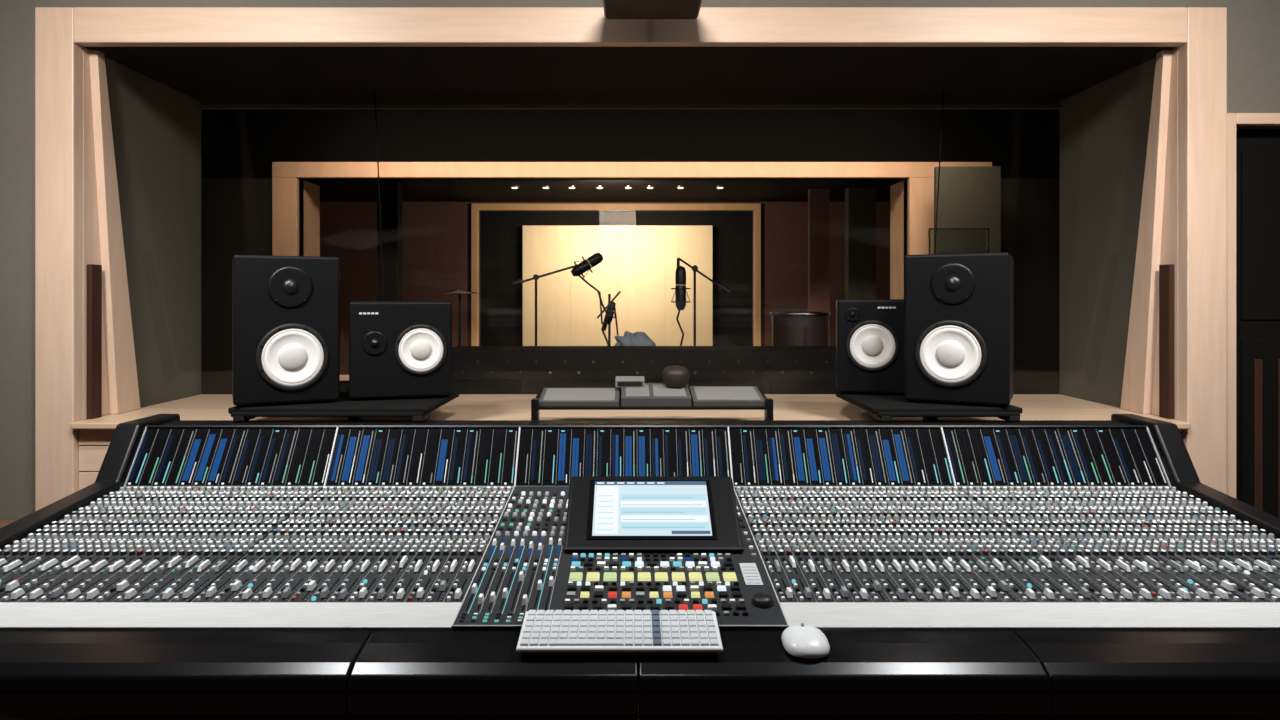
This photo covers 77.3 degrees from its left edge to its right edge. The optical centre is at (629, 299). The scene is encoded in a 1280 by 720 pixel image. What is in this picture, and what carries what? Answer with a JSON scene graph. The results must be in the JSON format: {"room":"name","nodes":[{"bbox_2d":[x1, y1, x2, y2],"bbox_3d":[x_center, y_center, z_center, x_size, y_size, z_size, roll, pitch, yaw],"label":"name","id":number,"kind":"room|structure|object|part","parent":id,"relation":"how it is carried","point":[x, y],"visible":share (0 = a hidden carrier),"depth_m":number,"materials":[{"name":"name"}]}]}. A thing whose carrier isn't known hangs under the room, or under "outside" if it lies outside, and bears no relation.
{"room":"studio","nodes":[
{"label":"studio","id":0,"kind":"room"},
{"bbox_2d":[304,180,902,201],"bbox_3d":[-0.150,-1.400,9.550,8.500,0.100,3.100,0,0,0],"label":"ceiling","id":1,"kind":"structure","parent":0,"point":[330,190],"depth_m":9.86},
{"bbox_2d":[320,202,889,373],"bbox_3d":[-0.150,0.150,11.050,8.300,3.000,0.100,0,0,0],"label":"wall","id":2,"kind":"structure","parent":0,"point":[436,235],"depth_m":11.00,"materials":[{"name":"brown wood"}]},
{"bbox_2d":[471,203,760,345],"bbox_3d":[-0.190,-0.290,10.950,3.960,2.060,0.100,0,0,0],"label":"trim","id":3,"kind":"structure","parent":2,"relation":"attached to","point":[475,207],"depth_m":10.93,"materials":[{"name":"brown wood"}]},
{"bbox_2d":[480,211,752,345],"bbox_3d":[-0.150,0.050,14.050,5.500,3.200,0.100,0,0,0],"label":"wall","id":4,"kind":"structure","parent":0,"point":[501,232],"depth_m":14.00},
{"bbox_2d":[523,225,712,345],"bbox_3d":[-0.215,0.180,13.915,3.288,2.940,0.130,0,0,0],"label":"acoustic panel","id":5,"kind":"object","parent":4,"relation":"attached to","point":[639,262],"visible":0.5,"depth_m":13.85,"materials":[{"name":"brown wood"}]},
{"bbox_2d":[202,109,1058,393],"bbox_3d":[0.000,-0.150,7.550,10.400,3.600,0.100,0,0,0],"label":"wall","id":6,"kind":"structure","parent":0,"point":[240,147],"depth_m":7.50,"materials":[{"name":"black fabric"}]},
{"bbox_2d":[272,162,991,380],"bbox_3d":[0.020,-0.268,7.710,6.700,2.035,0.580,0,0,0],"label":"trim","id":7,"kind":"structure","parent":6,"relation":"attached to","point":[286,175],"depth_m":7.44,"materials":[{"name":"beige wood"}]},
{"bbox_2d":[104,109,1156,415],"bbox_3d":[0.000,-0.150,5.150,10.400,3.600,0.100,0,0,0],"label":"window","id":8,"kind":"structure","parent":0,"point":[201,109],"depth_m":5.20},
{"bbox_2d":[0,0,1279,519],"bbox_3d":[0.100,-0.150,4.060,9.000,3.600,0.120,0,0,0],"label":"wall","id":9,"kind":"structure","parent":0,"point":[1253,26],"depth_m":4.00,"materials":[{"name":"paint"}]},
{"bbox_2d":[89,50,140,413],"bbox_3d":[-2.712,-0.332,4.220,0.044,1.862,0.359,0,0,0],"label":"trim","id":10,"kind":"structure","parent":9,"relation":"attached to","point":[123,390],"depth_m":4.17,"materials":[{"name":"brown wood"}]},
{"bbox_2d":[82,47,200,419],"bbox_3d":[-2.760,-0.333,4.551,0.051,1.865,1.099,0,0,0],"label":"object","id":11,"kind":"structure","parent":9,"relation":"attached to","point":[156,127],"depth_m":4.60,"materials":[{"name":"grey fabric"}]},
{"bbox_2d":[79,429,1181,489],"bbox_3d":[0.003,0.993,3.982,5.471,0.715,0.033,0,0,0],"label":"trim","id":12,"kind":"structure","parent":9,"relation":"attached to","point":[95,443],"depth_m":3.96,"materials":[{"name":"brown wood"}]},
{"bbox_2d":[70,394,1190,428],"bbox_3d":[0.003,0.615,4.500,5.471,0.030,1.200,0,0,0],"label":"window sill","id":13,"kind":"structure","parent":9,"relation":"attached to","point":[202,406],"depth_m":4.27,"materials":[{"name":"brown wood"}]},
{"bbox_2d":[87,264,101,418],"bbox_3d":[-2.719,0.209,4.060,0.028,0.779,0.080,0,0,0],"label":"batten","id":14,"kind":"object","parent":13,"relation":"on","point":[94,272],"visible":1,"depth_m":4.04,"materials":[{"name":"brown wood"}]},
{"bbox_2d":[228,392,458,421],"bbox_3d":[-1.320,1.061,3.805,0.880,1.178,0.650,0,0,0],"label":"speaker stand","id":15,"kind":"object","parent":13,"relation":"on","point":[419,409],"visible":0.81,"depth_m":3.50,"materials":[{"name":"metal"}]},
{"bbox_2d":[232,255,339,406],"bbox_3d":[-1.617,0.136,3.750,0.440,0.668,0.418,0,0,-27],"label":"monitor","id":16,"kind":"object","parent":15,"relation":"on","point":[286,309],"visible":1,"depth_m":3.57,"materials":[{"name":"plastic"}]},
{"bbox_2d":[349,301,451,399],"bbox_3d":[-1.117,0.238,3.916,0.470,0.463,0.318,0,0,-15],"label":"speaker","id":17,"kind":"object","parent":15,"relation":"on","point":[398,349],"visible":1,"depth_m":3.78},
{"bbox_2d":[531,390,772,419],"bbox_3d":[0.100,1.047,3.778,1.110,1.206,0.356,0,0,0],"label":"shelf","id":18,"kind":"object","parent":13,"relation":"on","point":[768,408],"visible":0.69,"depth_m":3.64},
{"bbox_2d":[539,388,619,405],"bbox_3d":[-0.235,0.457,3.775,0.370,0.058,0.260,0,0,0],"label":"recorder","id":19,"kind":"object","parent":18,"relation":"in","point":[549,396],"visible":0.94,"depth_m":3.72,"materials":[{"name":"grey plastic"}]},
{"bbox_2d":[621,383,690,405],"bbox_3d":[0.120,0.446,3.789,0.320,0.079,0.292,0,0,0],"label":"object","id":20,"kind":"object","parent":18,"relation":"on","point":[652,394],"visible":0.8,"depth_m":3.67,"materials":[{"name":"grey plastic"}]},
{"bbox_2d":[615,376,644,386],"bbox_3d":[0.000,0.395,3.872,0.140,0.045,0.095,0,0,0],"label":"box","id":21,"kind":"object","parent":20,"relation":"on","point":[620,381],"visible":1,"depth_m":3.83,"materials":[{"name":"grey plastic"}]},
{"bbox_2d":[662,365,688,387],"bbox_3d":[0.220,0.368,3.843,0.128,0.105,0.131,0,0,0],"label":"pod","id":22,"kind":"object","parent":20,"relation":"on","point":[675,376],"visible":1,"depth_m":3.80,"materials":[{"name":"brown plastic"}]},
{"bbox_2d":[689,386,764,405],"bbox_3d":[0.455,0.454,3.785,0.330,0.064,0.280,0,0,0],"label":"recorder","id":23,"kind":"object","parent":18,"relation":"in","point":[700,395],"visible":0.99,"depth_m":3.72,"materials":[{"name":"grey plastic"}]},
{"bbox_2d":[836,392,1022,421],"bbox_3d":[1.390,1.061,3.805,0.660,1.178,0.650,0,0,0],"label":"speaker stand","id":24,"kind":"object","parent":13,"relation":"on","point":[883,406],"visible":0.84,"depth_m":3.51,"materials":[{"name":"metal"}]},
{"bbox_2d":[836,299,903,394],"bbox_3d":[1.226,0.234,4.059,0.345,0.473,0.238,0,0,12],"label":"speaker","id":25,"kind":"object","parent":24,"relation":"on","point":[869,332],"visible":0.98,"depth_m":3.96},
{"bbox_2d":[904,252,1013,406],"bbox_3d":[1.545,0.131,3.749,0.440,0.678,0.418,0,0,28],"label":"monitor","id":26,"kind":"object","parent":24,"relation":"on","point":[959,308],"visible":1,"depth_m":3.57,"materials":[{"name":"plastic"}]},
{"bbox_2d":[1159,264,1173,418],"bbox_3d":[2.724,0.209,4.060,0.028,0.779,0.080,0,0,0],"label":"batten","id":27,"kind":"object","parent":13,"relation":"on","point":[1166,272],"visible":1,"depth_m":4.04,"materials":[{"name":"brown wood"}]},
{"bbox_2d":[82,46,1178,103],"bbox_3d":[0.003,-1.290,4.600,5.575,0.050,1.200,0,0,0],"label":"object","id":28,"kind":"structure","parent":9,"relation":"attached to","point":[208,75],"depth_m":4.49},
{"bbox_2d":[198,104,1062,108],"bbox_3d":[0.003,-1.226,5.080,5.475,0.022,0.040,0,0,0],"label":"trim","id":29,"kind":"structure","parent":9,"relation":"attached to","point":[200,106],"depth_m":5.06,"materials":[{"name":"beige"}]},
{"bbox_2d":[35,7,1226,510],"bbox_3d":[0.005,-0.182,3.965,5.860,2.515,0.070,0,0,0],"label":"trim","id":30,"kind":"structure","parent":9,"relation":"attached to","point":[1200,33],"depth_m":3.93,"materials":[{"name":"brown wood"}]},
{"bbox_2d":[374,90,943,300],"bbox_3d":[0.003,-0.331,4.933,5.475,1.858,0.275,0,0,0],"label":"window","id":31,"kind":"structure","parent":9,"relation":"in","point":[374,90],"depth_m":4.88,"materials":[{"name":"glass"}]},
{"bbox_2d":[1060,47,1178,419],"bbox_3d":[2.764,-0.333,4.551,0.051,1.865,1.099,0,0,0],"label":"trim","id":32,"kind":"structure","parent":9,"relation":"attached to","point":[1104,126],"depth_m":4.61,"materials":[{"name":"grey fabric"}]},
{"bbox_2d":[1120,50,1171,413],"bbox_3d":[2.717,-0.332,4.220,0.044,1.862,0.359,0,0,0],"label":"trim","id":33,"kind":"structure","parent":9,"relation":"attached to","point":[1137,389],"depth_m":4.16,"materials":[{"name":"brown wood"}]},
{"bbox_2d":[1227,113,1279,498],"bbox_3d":[3.495,0.362,3.978,1.110,2.575,0.045,0,0,0],"label":"trim","id":34,"kind":"structure","parent":9,"relation":"attached to","point":[1233,119],"depth_m":3.96,"materials":[{"name":"brown wood"}]},
{"bbox_2d":[1236,130,1279,517],"bbox_3d":[3.498,0.388,4.072,0.995,2.505,0.055,0,0,0],"label":"door","id":35,"kind":"structure","parent":9,"relation":"in","point":[1257,151],"depth_m":4.05,"materials":[{"name":"brown wood"}]},
{"bbox_2d":[603,0,701,18],"bbox_3d":[0.100,-1.630,3.533,0.440,0.640,0.435,0,0,0],"label":"speaker","id":36,"kind":"object","parent":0,"point":[613,9],"depth_m":3.61},
{"bbox_3d":[0.100,1.700,6.100,9.200,0.100,16.400,0,0,0],"label":"floor","id":37,"kind":"structure","parent":0,"visible":0},
{"bbox_2d":[0,520,16,527],"bbox_3d":[-3.655,1.373,3.795,1.450,0.555,0.390,0,0,0],"label":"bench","id":38,"kind":"object","parent":37,"relation":"on","point":[3,523],"visible":0.02,"depth_m":3.94,"materials":[{"name":"brown wood"}]},
{"bbox_2d":[377,180,402,300],"bbox_3d":[-2.610,0.150,8.700,0.220,3.000,0.200,0,0,0],"label":"column","id":39,"kind":"structure","parent":37,"relation":"on","point":[391,191],"depth_m":8.60,"materials":[{"name":"brown wood"}]},
{"bbox_2d":[440,289,478,345],"bbox_3d":[-1.301,0.779,6.139,0.565,1.734,0.525,0,0,0],"label":"cymbal stand","id":40,"kind":"object","parent":37,"relation":"on","point":[459,292],"visible":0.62,"depth_m":6.19,"materials":[{"name":"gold metal"}]},
{"bbox_2d":[512,253,608,345],"bbox_3d":[-0.603,0.636,6.386,0.703,2.020,0.567,0,0,-28],"label":"microphone stand","id":41,"kind":"object","parent":37,"relation":"on","point":[595,259],"visible":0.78,"depth_m":6.29,"materials":[{"name":"black metal"}]},
{"bbox_2d":[597,291,620,345],"bbox_3d":[-0.151,0.785,6.539,0.565,1.721,0.525,0,0,0],"label":"microphone stand","id":42,"kind":"object","parent":37,"relation":"on","point":[611,309],"visible":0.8,"depth_m":6.59,"materials":[{"name":"black metal"}]},
{"bbox_2d":[0,414,1279,719],"bbox_3d":[0.070,1.080,2.745,4.380,1.140,1.749,0,0,0],"label":"mixing console","id":43,"kind":"object","parent":37,"relation":"on","point":[207,569],"visible":1,"depth_m":2.39,"materials":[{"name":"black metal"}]},
{"bbox_2d":[516,610,722,651],"bbox_3d":[-0.025,0.831,2.016,0.500,0.036,0.184,0,0,0],"label":"keyboard","id":44,"kind":"object","parent":43,"relation":"on","point":[541,630],"visible":1,"depth_m":2.00,"materials":[{"name":"white plastic"}]},
{"bbox_3d":[0.070,0.932,1.969,4.378,0.157,0.198,0,0,0],"label":"armrest","id":45,"kind":"part","parent":43,"relation":"part of","materials":[{"name":"black leather"}]},
{"bbox_2d":[781,623,829,658],"bbox_3d":[0.435,0.837,1.984,0.114,0.047,0.134,0,0,-4],"label":"computer mouse","id":46,"kind":"object","parent":43,"relation":"on","point":[801,641],"visible":1,"depth_m":1.95,"materials":[{"name":"white plastic"}]},
{"bbox_2d":[452,346,837,393],"bbox_3d":[0.100,0.990,5.518,2.700,1.320,0.465,0,0,0],"label":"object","id":47,"kind":"object","parent":37,"relation":"on","point":[475,369],"visible":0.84,"depth_m":5.30,"materials":[{"name":"black metal"}]},
{"bbox_2d":[671,258,729,345],"bbox_3d":[0.529,0.654,6.239,0.565,1.983,0.525,0,0,0],"label":"microphone stand","id":48,"kind":"object","parent":37,"relation":"on","point":[680,292],"visible":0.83,"depth_m":6.29,"materials":[{"name":"black metal"}]},
{"bbox_2d":[770,312,830,345],"bbox_3d":[1.340,0.873,6.298,0.470,1.555,0.474,0,0,0],"label":"tom drum","id":49,"kind":"object","parent":37,"relation":"on","point":[787,328],"visible":0.51,"depth_m":6.11,"materials":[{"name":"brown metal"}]},
{"bbox_2d":[808,189,829,345],"bbox_3d":[2.300,0.150,9.750,0.240,3.000,0.100,0,0,0],"label":"column","id":50,"kind":"structure","parent":37,"relation":"on","point":[818,199],"depth_m":9.70,"materials":[{"name":"brown wood"}]},
{"bbox_2d":[845,188,875,298],"bbox_3d":[2.785,0.150,9.675,0.330,3.000,0.150,0,0,0],"label":"column","id":51,"kind":"structure","parent":37,"relation":"on","point":[860,203],"depth_m":9.60,"materials":[{"name":"black fabric"}]},
{"bbox_2d":[928,228,988,253],"bbox_3d":[2.630,0.537,6.405,0.480,2.225,0.030,0,0,0],"label":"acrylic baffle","id":52,"kind":"object","parent":37,"relation":"on","point":[929,229],"visible":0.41,"depth_m":6.40,"materials":[{"name":"clear plastic"}]},
{"bbox_2d":[934,166,1000,253],"bbox_3d":[2.950,0.240,7.025,0.700,2.820,0.150,0,0,0],"label":"wall panel","id":53,"kind":"object","parent":37,"relation":"on","point":[969,196],"visible":0.26,"depth_m":7.00,"materials":[{"name":"beige fabric"}]},
{"bbox_3d":[-0.190,1.003,5.985,0.740,1.295,0.170,0,0,0],"label":"side table","id":54,"kind":"object","parent":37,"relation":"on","visible":0},
{"bbox_2d":[614,331,655,345],"bbox_3d":[0.036,0.292,5.985,0.321,0.125,0.140,0,0,0],"label":"folded cloth","id":55,"kind":"object","parent":54,"relation":"on","point":[637,338],"visible":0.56,"depth_m":5.94,"materials":[{"name":"grey fabric"}]}
]}

